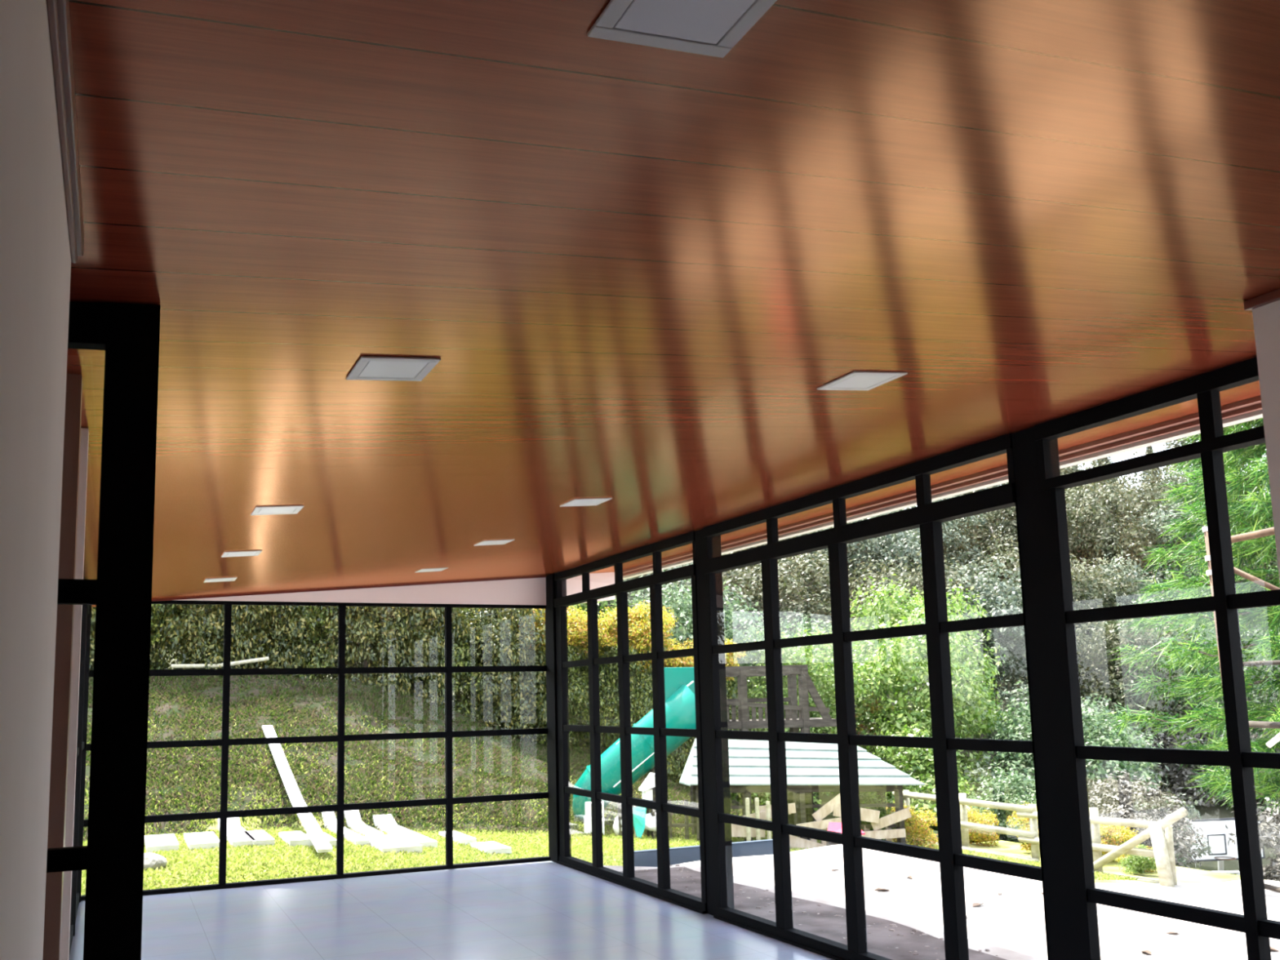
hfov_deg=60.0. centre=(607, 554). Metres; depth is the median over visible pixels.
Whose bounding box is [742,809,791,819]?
board
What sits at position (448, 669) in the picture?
window
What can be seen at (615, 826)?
rock
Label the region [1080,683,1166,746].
bush
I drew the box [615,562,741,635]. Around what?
leafy tree
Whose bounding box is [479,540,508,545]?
diffuser
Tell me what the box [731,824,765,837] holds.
board
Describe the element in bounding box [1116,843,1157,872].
bush
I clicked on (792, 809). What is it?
board
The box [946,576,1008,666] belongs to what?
leafy tree
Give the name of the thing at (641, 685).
shrub
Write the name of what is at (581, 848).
grass
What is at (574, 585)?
wall
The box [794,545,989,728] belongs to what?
leafy tree
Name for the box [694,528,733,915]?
column
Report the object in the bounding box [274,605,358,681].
shrub
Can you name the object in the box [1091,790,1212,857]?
bush
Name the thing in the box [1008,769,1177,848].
brushwood
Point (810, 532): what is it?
leafy tree
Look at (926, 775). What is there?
bush
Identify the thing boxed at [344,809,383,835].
lounge chair
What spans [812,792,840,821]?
board
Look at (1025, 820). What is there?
bush
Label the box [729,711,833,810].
bush
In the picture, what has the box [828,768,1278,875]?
ground
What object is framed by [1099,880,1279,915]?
ground
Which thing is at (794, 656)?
leafy tree
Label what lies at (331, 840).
stone slab
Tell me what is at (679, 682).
slide
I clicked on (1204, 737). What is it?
brushwood
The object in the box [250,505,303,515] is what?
recessed light
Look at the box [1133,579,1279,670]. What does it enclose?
bush
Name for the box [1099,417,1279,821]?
pine tree
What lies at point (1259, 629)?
leafy tree
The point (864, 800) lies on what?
bush
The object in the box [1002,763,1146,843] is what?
brushwood
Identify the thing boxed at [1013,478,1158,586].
leafy tree
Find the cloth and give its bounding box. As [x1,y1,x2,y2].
[632,806,646,837]
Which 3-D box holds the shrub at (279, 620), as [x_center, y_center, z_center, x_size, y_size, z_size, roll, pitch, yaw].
[-6.345,1.049,20.576,2.245,4.258,1.973,-1,-7,-2]
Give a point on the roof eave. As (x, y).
(1254, 404)
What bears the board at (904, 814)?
attached to the hut
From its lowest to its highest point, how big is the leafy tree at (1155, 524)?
6.310 m
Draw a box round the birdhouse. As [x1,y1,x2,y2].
[638,772,655,837]
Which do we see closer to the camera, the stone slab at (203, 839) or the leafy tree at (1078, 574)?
the stone slab at (203, 839)
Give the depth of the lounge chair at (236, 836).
13.49 m
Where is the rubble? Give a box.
[642,865,997,959]
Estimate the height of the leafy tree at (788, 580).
5.612 m
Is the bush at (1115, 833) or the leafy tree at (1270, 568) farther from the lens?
the leafy tree at (1270, 568)
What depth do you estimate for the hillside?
33.65 m
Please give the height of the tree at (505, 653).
4.125 m
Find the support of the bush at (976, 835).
on the lawn at (1184, 875)
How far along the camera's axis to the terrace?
8.41 m
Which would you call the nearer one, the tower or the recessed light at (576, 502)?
the recessed light at (576, 502)
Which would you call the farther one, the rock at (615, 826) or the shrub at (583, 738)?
the shrub at (583, 738)
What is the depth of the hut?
16.52 m
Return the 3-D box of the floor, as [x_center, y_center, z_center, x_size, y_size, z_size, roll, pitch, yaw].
[-0.593,2.083,3.051,6.700,0.120,14.936,2,-8,-24]
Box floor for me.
[68,860,833,959]
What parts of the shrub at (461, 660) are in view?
stem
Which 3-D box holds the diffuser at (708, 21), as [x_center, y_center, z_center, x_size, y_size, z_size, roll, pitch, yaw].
[0.124,-0.799,1.607,0.174,0.003,0.174,-3,-6,-24]
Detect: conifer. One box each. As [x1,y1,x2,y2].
[1089,456,1117,559]
[1134,445,1173,552]
[1157,434,1201,546]
[1192,426,1250,533]
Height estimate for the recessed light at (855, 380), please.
0.024 m
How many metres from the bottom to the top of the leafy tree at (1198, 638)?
5.797 m
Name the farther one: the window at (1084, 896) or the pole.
the pole
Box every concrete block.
[583,815,604,834]
[585,801,604,817]
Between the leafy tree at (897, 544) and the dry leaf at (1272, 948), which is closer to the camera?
the dry leaf at (1272, 948)
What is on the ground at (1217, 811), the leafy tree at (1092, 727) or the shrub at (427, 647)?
the leafy tree at (1092, 727)
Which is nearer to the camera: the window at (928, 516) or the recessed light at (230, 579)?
the window at (928, 516)
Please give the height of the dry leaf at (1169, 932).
0.016 m
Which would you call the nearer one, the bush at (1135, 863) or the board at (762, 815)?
the bush at (1135, 863)
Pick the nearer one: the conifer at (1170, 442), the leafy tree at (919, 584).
the leafy tree at (919, 584)
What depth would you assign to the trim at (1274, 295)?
3.46 m
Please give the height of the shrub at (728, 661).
1.105 m
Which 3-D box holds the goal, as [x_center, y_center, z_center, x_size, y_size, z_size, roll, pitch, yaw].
[13.730,7.653,25.449,1.365,0.816,0.552,-1,-7,0]
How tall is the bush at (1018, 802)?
0.992 m
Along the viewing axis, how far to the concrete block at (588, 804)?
16.50 m
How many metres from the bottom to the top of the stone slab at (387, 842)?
0.100 m
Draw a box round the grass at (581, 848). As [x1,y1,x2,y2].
[80,695,1138,895]
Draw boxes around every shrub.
[88,606,95,668]
[88,606,161,670]
[149,604,209,669]
[154,604,270,676]
[204,604,324,677]
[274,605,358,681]
[312,605,420,696]
[367,606,468,706]
[408,607,514,724]
[499,634,588,746]
[509,604,587,652]
[567,606,632,657]
[568,639,619,751]
[588,639,687,774]
[605,600,678,652]
[635,638,693,674]
[648,660,694,787]
[670,666,751,803]
[679,637,746,681]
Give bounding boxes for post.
[60,427,88,959]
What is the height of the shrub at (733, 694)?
3.968 m
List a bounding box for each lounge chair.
[217,817,255,848]
[320,811,369,846]
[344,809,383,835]
[372,813,437,848]
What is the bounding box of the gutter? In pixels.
[622,409,1262,579]
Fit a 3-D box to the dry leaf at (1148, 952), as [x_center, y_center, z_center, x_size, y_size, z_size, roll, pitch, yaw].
[3.341,2.465,6.878,0.050,0.020,0.117,-1,-7,-2]
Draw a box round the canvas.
[827,822,865,835]
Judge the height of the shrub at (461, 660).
3.624 m
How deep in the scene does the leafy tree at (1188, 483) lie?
50.06 m
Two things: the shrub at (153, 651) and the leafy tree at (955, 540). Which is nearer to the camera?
the shrub at (153, 651)
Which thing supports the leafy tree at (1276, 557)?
on the hillside
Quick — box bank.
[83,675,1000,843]
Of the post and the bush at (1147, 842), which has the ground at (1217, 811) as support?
the bush at (1147, 842)
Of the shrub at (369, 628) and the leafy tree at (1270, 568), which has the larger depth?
the leafy tree at (1270, 568)
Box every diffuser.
[208,578,231,582]
[226,551,256,556]
[257,507,296,514]
[358,360,427,377]
[419,568,441,572]
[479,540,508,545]
[568,499,604,505]
[614,0,755,44]
[828,374,894,388]
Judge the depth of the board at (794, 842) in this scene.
16.27 m
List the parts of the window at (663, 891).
rail, head rail, sill rail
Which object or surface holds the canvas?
on the crate
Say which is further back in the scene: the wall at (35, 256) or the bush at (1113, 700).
the bush at (1113, 700)
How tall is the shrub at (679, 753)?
3.616 m
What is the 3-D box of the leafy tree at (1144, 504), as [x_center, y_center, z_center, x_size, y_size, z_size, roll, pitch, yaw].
[22.867,-1.142,48.597,5.007,6.416,5.416,3,-8,-28]
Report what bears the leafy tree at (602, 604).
on the hillside
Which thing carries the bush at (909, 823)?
on the lawn at (1184, 875)
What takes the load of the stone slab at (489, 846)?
on the lawn at (1184, 875)
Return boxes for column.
[545,573,571,862]
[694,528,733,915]
[1011,426,1073,959]
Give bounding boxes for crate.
[826,841,839,845]
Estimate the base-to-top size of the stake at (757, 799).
1.100 m
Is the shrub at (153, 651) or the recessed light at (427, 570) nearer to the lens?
the recessed light at (427, 570)
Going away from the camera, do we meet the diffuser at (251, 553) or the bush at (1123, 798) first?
the diffuser at (251, 553)
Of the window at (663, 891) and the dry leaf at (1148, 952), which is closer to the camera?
the dry leaf at (1148, 952)
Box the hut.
[679,737,925,846]
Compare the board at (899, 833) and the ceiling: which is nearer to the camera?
the ceiling
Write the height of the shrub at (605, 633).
1.028 m
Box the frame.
[1202,526,1279,893]
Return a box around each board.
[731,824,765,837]
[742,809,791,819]
[759,803,795,813]
[789,834,824,848]
[795,817,841,829]
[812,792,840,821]
[832,803,879,823]
[862,828,906,839]
[870,807,911,830]
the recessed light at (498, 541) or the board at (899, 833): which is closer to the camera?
the recessed light at (498, 541)
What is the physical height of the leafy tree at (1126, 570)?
5.267 m
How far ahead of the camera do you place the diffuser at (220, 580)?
8.79 m
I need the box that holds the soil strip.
[619,866,1006,959]
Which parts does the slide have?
support post, entry panel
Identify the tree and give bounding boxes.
[456,608,546,744]
[466,593,646,656]
[571,592,633,626]
[597,563,759,644]
[602,569,782,697]
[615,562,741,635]
[721,546,864,653]
[723,532,811,600]
[724,620,882,733]
[730,608,835,715]
[786,511,921,671]
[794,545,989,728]
[808,600,1011,786]
[822,573,1005,734]
[864,494,988,583]
[893,552,1082,755]
[932,482,1008,580]
[943,486,1076,590]
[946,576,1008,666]
[968,675,1138,773]
[971,533,1148,658]
[976,681,1168,798]
[992,462,1095,512]
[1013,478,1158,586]
[1072,448,1187,578]
[1073,604,1205,745]
[1075,551,1186,651]
[1086,579,1260,719]
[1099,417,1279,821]
[1123,488,1275,594]
[1137,461,1252,542]
[1186,564,1277,635]
[1233,494,1278,576]
[1241,627,1279,696]
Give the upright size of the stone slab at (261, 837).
0.100 m
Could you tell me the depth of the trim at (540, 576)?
10.57 m
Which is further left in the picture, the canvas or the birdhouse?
the birdhouse
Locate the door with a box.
[46,302,160,959]
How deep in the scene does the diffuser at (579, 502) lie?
6.49 m
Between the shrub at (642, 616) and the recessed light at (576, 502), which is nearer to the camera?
the recessed light at (576, 502)
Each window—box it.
[68,574,91,958]
[80,600,550,901]
[553,530,707,914]
[702,433,1048,959]
[1033,356,1279,959]
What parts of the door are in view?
rail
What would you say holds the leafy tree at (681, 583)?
on the hillside
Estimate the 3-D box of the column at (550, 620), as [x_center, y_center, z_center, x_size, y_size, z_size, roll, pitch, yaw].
[-0.505,1.652,11.218,0.150,2.923,0.240,2,-8,-24]
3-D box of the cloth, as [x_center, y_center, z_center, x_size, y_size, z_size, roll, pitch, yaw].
[0.461,4.000,16.433,0.280,0.540,0.090,2,-8,-24]
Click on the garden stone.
(150, 860)
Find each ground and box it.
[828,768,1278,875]
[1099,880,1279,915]
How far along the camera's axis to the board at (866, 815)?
16.30 m
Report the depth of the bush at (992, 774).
23.74 m
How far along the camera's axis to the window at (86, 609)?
8.19 m
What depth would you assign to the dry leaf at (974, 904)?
8.51 m
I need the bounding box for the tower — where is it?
[725,664,836,839]
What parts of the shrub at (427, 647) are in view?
stem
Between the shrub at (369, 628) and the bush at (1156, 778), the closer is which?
the shrub at (369, 628)
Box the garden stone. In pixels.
[143,852,167,871]
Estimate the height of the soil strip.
0.014 m
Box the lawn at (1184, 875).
[81,816,1265,889]
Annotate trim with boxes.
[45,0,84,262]
[151,575,546,601]
[1243,288,1279,310]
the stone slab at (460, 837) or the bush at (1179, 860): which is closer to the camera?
the stone slab at (460, 837)
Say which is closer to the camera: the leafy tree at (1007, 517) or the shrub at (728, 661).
the shrub at (728, 661)
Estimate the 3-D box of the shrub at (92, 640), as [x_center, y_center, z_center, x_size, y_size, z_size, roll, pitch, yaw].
[-9.606,0.881,18.901,2.245,4.198,1.973,-5,-8,27]
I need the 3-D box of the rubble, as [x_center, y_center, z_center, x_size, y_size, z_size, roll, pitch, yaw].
[1.470,2.674,8.117,0.901,0.016,5.827,2,-8,-24]
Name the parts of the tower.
post, rail, rail, post, post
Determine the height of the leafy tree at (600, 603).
5.745 m
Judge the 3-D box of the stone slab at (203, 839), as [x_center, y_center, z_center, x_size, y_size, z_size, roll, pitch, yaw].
[-4.833,3.423,13.205,0.340,0.100,1.200,2,-8,-24]
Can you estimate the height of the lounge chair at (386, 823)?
0.210 m
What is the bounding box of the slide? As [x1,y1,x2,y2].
[572,666,696,821]
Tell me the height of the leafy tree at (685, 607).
5.695 m
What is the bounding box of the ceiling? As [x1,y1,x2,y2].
[66,0,1279,599]
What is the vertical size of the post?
2.526 m
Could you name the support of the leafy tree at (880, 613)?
on the hillside
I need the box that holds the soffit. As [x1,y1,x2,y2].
[91,380,1260,606]
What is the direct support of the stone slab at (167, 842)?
on the lawn at (1184, 875)
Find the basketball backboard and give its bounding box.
[1186,817,1265,871]
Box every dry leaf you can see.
[874,887,890,891]
[972,902,983,906]
[1141,950,1151,955]
[1165,931,1180,934]
[1270,946,1279,951]
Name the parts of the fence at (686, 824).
post, post, rail, rail, post, post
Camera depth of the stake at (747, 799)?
16.17 m
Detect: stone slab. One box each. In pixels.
[144,833,178,853]
[183,831,219,849]
[243,830,275,846]
[278,831,312,846]
[305,832,336,848]
[363,834,422,853]
[438,831,476,844]
[470,841,511,855]
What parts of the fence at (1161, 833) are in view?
post, rail, post, rail, rail, post, rail, rail, post, rail, leaning post, post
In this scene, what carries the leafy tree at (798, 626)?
on the hillside
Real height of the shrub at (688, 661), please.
1.028 m
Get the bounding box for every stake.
[745,797,751,840]
[754,797,760,839]
[765,800,771,839]
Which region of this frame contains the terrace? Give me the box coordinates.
[603,844,1279,959]
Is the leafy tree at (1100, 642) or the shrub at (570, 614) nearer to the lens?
the shrub at (570, 614)
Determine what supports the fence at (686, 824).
on the lawn at (1184, 875)
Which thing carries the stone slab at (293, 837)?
on the lawn at (1184, 875)
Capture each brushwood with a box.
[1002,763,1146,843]
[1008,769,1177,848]
[1137,709,1276,807]
[1156,668,1279,773]
[1207,720,1279,815]
[1225,796,1279,881]
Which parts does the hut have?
post, post, post, post, post, rail, rail, post, post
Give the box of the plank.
[262,724,333,853]
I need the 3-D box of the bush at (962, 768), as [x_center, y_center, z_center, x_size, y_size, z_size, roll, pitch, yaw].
[8.632,5.735,25.798,2.972,2.283,3.081,5,-10,-39]
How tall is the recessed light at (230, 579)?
0.024 m
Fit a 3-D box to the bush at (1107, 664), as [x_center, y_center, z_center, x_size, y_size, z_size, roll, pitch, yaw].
[18.335,3.612,37.570,5.222,3.074,4.856,-5,-8,27]
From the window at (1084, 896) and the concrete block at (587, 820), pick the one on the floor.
the window at (1084, 896)
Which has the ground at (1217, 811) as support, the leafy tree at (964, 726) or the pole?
the leafy tree at (964, 726)
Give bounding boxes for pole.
[171,656,269,668]
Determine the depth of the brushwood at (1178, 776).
31.57 m
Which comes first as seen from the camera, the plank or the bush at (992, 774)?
the plank
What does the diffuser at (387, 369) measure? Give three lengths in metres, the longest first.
0.174 x 0.174 x 0.003 m
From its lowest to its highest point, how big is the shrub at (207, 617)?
3.990 m
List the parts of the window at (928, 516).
sill rail, rail, head rail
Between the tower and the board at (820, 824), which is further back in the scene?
the tower
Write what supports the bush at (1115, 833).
on the lawn at (1184, 875)
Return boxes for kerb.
[634,839,773,866]
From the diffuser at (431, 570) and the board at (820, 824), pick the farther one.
the board at (820, 824)
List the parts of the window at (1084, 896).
rail, head rail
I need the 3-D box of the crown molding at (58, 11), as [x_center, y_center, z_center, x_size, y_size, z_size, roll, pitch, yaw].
[0.269,-1.017,-0.767,0.021,0.060,6.535,2,-8,-24]
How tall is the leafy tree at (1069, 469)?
6.544 m
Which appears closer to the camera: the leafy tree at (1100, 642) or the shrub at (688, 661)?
the shrub at (688, 661)
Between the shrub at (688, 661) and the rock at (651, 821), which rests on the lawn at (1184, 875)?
the rock at (651, 821)
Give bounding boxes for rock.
[613,816,622,834]
[644,812,656,831]
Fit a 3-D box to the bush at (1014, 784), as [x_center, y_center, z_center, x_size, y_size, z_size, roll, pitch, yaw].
[7.987,4.768,21.050,2.373,1.700,2.336,-8,-10,41]
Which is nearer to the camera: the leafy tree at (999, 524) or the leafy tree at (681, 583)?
the leafy tree at (681, 583)
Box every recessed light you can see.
[203,577,237,582]
[221,550,262,557]
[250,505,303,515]
[346,355,440,381]
[415,567,448,572]
[474,539,514,546]
[560,497,612,506]
[586,0,777,57]
[817,371,907,391]
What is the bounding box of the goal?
[1211,870,1239,875]
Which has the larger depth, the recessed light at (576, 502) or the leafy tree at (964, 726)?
the leafy tree at (964, 726)
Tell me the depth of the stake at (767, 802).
16.17 m
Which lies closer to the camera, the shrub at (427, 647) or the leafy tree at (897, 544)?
the shrub at (427, 647)
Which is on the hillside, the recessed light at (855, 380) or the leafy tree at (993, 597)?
the leafy tree at (993, 597)
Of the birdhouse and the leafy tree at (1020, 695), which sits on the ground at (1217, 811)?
the leafy tree at (1020, 695)
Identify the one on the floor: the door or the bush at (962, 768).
the door
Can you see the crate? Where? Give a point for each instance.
(828, 843)
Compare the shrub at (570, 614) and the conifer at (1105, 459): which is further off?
the conifer at (1105, 459)
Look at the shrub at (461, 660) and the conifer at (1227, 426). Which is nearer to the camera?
the shrub at (461, 660)
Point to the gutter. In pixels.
(1255, 415)
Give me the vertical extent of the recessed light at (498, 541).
0.024 m
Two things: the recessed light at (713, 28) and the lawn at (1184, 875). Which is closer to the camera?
the recessed light at (713, 28)
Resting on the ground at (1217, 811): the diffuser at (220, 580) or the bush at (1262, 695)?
the bush at (1262, 695)
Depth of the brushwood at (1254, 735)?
31.08 m
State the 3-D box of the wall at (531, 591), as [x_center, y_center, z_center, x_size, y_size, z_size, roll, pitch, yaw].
[-2.395,0.321,10.717,3.795,0.304,0.120,2,-8,-24]
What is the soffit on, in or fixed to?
attached to the roof
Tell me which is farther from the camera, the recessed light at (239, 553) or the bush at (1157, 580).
the bush at (1157, 580)
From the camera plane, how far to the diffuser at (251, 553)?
7.31 m
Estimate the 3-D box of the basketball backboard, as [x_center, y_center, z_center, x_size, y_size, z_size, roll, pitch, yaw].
[15.199,8.252,27.194,1.705,3.528,1.059,2,-8,-24]
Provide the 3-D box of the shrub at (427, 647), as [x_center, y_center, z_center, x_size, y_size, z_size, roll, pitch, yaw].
[-3.777,1.496,21.649,1.973,4.582,2.245,2,-8,-24]
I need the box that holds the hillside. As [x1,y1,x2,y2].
[151,554,1274,813]
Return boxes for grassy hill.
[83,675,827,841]
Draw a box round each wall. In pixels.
[0,0,71,959]
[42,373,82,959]
[182,577,546,604]
[566,572,615,603]
[1252,299,1279,582]
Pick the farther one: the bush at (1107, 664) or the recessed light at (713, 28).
the bush at (1107, 664)
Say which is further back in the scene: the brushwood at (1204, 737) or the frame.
the brushwood at (1204, 737)
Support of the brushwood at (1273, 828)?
on the ground at (1217, 811)
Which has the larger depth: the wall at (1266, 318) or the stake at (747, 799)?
the stake at (747, 799)
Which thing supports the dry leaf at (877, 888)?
on the terrace
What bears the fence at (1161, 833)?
on the lawn at (1184, 875)
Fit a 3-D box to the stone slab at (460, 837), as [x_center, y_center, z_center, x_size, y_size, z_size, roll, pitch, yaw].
[-1.967,3.719,14.494,0.220,0.100,1.000,2,-8,-24]
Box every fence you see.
[617,799,696,839]
[892,790,1187,886]
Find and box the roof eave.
[622,395,1262,576]
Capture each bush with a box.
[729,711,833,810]
[835,791,895,841]
[859,721,991,831]
[885,801,938,848]
[915,751,1006,839]
[957,755,1112,843]
[966,760,1036,840]
[967,806,999,846]
[995,704,1171,786]
[1005,800,1039,852]
[1008,788,1038,830]
[1023,762,1190,866]
[1078,631,1212,699]
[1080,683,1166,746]
[1087,777,1205,867]
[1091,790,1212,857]
[1099,808,1159,857]
[1099,824,1137,862]
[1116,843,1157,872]
[1116,844,1156,874]
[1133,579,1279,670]
[1177,654,1279,733]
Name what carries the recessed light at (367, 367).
in the ceiling
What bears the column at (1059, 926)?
on the terrace
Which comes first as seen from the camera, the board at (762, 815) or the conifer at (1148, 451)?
the board at (762, 815)
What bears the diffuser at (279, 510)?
attached to the recessed light at (268, 510)

